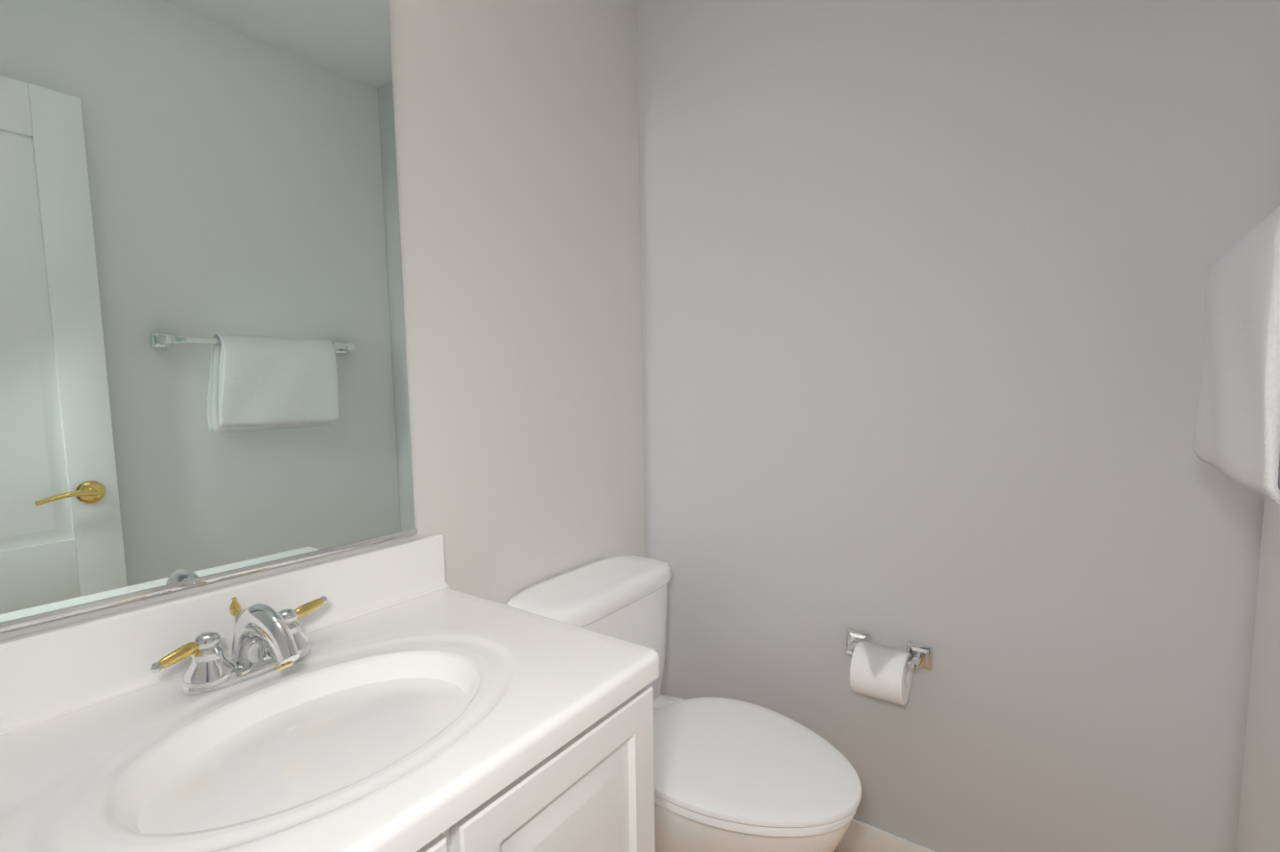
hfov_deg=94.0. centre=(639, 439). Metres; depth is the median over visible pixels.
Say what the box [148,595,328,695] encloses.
faucet
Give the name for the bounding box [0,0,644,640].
wall
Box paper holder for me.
[846,628,932,705]
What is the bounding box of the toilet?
[505,554,861,851]
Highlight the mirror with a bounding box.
[0,0,416,632]
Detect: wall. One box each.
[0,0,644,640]
[637,0,1279,851]
[1235,497,1279,851]
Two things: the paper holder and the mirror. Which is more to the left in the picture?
the mirror
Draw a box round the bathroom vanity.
[0,533,660,851]
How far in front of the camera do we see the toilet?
1.26 m
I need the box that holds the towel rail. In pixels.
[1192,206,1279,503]
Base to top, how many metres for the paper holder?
0.121 m
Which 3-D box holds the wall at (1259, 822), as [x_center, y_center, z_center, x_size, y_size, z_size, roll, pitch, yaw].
[0.668,-0.051,0.360,0.100,2.440,1.767,3,6,36]
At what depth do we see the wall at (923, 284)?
1.30 m
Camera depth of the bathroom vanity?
0.77 m
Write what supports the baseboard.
attached to the wall at (923, 284)
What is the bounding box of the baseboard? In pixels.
[834,818,936,851]

